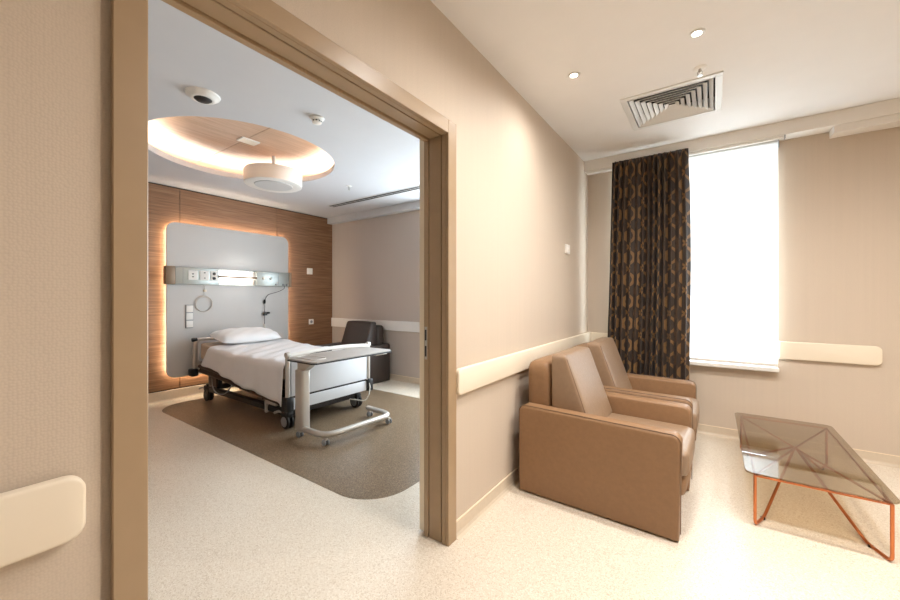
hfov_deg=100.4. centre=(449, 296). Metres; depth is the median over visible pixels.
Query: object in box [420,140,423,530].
door
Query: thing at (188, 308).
switch panel
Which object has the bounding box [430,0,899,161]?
ceiling
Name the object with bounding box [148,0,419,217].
ceiling
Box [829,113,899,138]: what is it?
trim
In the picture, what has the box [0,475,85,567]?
guard rail
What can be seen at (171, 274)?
unit
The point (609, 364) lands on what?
cushion
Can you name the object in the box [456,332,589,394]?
guard rail
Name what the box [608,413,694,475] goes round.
seat cushion
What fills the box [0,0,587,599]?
wall
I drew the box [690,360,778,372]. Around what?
window sill
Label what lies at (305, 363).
table
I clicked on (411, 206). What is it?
trim
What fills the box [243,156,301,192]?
lamp
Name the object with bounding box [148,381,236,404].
baseboard
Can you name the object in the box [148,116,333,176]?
cove
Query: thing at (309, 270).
wall switch
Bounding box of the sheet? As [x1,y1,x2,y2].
[201,339,341,406]
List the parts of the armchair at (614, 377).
panel, arm, arm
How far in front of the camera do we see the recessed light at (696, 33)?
2.00 m
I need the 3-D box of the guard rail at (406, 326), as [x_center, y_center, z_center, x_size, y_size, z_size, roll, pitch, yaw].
[-0.365,0.431,5.304,4.090,0.147,0.034,0,0,35]
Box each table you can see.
[287,347,391,445]
[735,416,895,560]
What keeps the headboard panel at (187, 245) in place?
attached to the wall at (309, 237)
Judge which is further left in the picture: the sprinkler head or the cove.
the cove
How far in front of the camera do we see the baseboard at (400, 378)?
5.52 m
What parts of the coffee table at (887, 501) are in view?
leg, leg, leg, frame, leg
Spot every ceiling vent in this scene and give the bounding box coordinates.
[328,185,419,206]
[620,71,722,130]
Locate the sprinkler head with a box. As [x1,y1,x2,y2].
[693,64,706,76]
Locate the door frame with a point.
(265, 27)
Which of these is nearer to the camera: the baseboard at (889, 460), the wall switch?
the baseboard at (889, 460)
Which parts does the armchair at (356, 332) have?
arm, panel, arm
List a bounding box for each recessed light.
[568,71,579,78]
[689,28,705,37]
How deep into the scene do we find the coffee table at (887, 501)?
2.12 m
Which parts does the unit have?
socket plate, socket plate, socket plate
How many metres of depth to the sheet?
3.96 m
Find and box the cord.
[195,285,212,311]
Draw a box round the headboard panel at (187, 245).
[166,222,287,377]
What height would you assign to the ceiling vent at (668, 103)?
0.113 m
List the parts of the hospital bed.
head frame, head panel, rail, mattress, frame, foot post, foot panel, foot rail, panel, foot post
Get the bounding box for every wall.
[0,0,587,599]
[148,182,331,393]
[332,127,899,455]
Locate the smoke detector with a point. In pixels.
(316, 119)
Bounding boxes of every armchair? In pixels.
[315,321,389,383]
[519,346,694,541]
[574,337,699,476]
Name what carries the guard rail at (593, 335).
attached to the wall at (839, 197)
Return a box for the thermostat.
[565,244,569,253]
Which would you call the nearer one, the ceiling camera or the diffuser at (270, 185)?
the ceiling camera
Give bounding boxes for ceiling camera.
[184,86,220,104]
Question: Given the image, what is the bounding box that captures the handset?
[263,286,284,327]
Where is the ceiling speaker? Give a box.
[236,136,259,145]
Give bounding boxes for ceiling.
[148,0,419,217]
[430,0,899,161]
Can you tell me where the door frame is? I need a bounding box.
[111,0,455,599]
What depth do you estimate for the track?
3.23 m
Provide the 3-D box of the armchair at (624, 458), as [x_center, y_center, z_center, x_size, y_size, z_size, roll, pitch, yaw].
[1.033,0.804,2.439,0.930,0.892,0.730,0,0,37]
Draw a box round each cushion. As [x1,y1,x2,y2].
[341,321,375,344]
[552,346,611,416]
[588,337,631,388]
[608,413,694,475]
[675,395,699,430]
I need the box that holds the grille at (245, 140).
[240,138,257,144]
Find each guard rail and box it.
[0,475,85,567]
[331,318,419,331]
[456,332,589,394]
[590,332,607,340]
[779,341,881,364]
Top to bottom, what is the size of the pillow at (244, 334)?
0.174 m
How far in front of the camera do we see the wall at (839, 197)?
3.03 m
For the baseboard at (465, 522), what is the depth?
2.19 m
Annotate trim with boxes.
[327,200,419,224]
[584,98,899,175]
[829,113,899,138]
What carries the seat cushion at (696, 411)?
on the armchair at (614, 377)
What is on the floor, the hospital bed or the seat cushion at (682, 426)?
the hospital bed
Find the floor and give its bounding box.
[148,380,899,599]
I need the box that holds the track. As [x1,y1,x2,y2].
[586,135,785,173]
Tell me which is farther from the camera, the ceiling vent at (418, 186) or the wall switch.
the wall switch
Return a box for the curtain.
[608,148,690,379]
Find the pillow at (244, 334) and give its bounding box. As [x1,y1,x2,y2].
[210,327,280,343]
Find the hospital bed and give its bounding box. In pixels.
[188,337,372,428]
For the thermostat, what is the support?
attached to the wall at (522, 190)
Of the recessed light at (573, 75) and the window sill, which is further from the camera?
the window sill
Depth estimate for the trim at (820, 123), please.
3.04 m
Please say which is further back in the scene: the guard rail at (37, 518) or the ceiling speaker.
the ceiling speaker
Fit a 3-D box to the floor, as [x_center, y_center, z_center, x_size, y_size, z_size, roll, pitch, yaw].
[-0.517,1.299,1.614,8.500,0.102,6.850,0,0,35]
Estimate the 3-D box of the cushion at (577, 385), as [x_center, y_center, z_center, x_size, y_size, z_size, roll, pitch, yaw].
[0.900,0.597,2.538,0.267,0.477,0.528,0,0,37]
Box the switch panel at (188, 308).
[185,305,192,327]
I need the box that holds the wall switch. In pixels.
[307,268,312,273]
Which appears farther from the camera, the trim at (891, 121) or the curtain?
the curtain
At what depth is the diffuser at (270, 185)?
4.03 m
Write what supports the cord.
hanging from the unit
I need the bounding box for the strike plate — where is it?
[425,327,426,358]
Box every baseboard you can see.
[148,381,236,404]
[390,374,419,384]
[456,466,518,539]
[697,423,899,467]
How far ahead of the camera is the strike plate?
1.95 m
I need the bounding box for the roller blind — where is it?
[689,140,778,366]
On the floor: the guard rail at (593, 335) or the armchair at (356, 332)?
the armchair at (356, 332)
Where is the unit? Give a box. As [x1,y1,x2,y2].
[163,266,291,286]
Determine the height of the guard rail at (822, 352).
0.144 m
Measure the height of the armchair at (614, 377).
0.892 m
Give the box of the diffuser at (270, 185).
[254,180,292,190]
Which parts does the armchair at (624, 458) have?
panel, arm, arm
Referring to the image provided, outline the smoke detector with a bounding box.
[310,115,323,124]
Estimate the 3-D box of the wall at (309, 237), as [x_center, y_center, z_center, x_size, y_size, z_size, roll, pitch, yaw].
[-3.570,-0.230,4.489,0.200,2.960,5.050,0,0,35]
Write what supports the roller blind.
attached to the wall at (839, 197)
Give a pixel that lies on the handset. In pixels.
(264, 301)

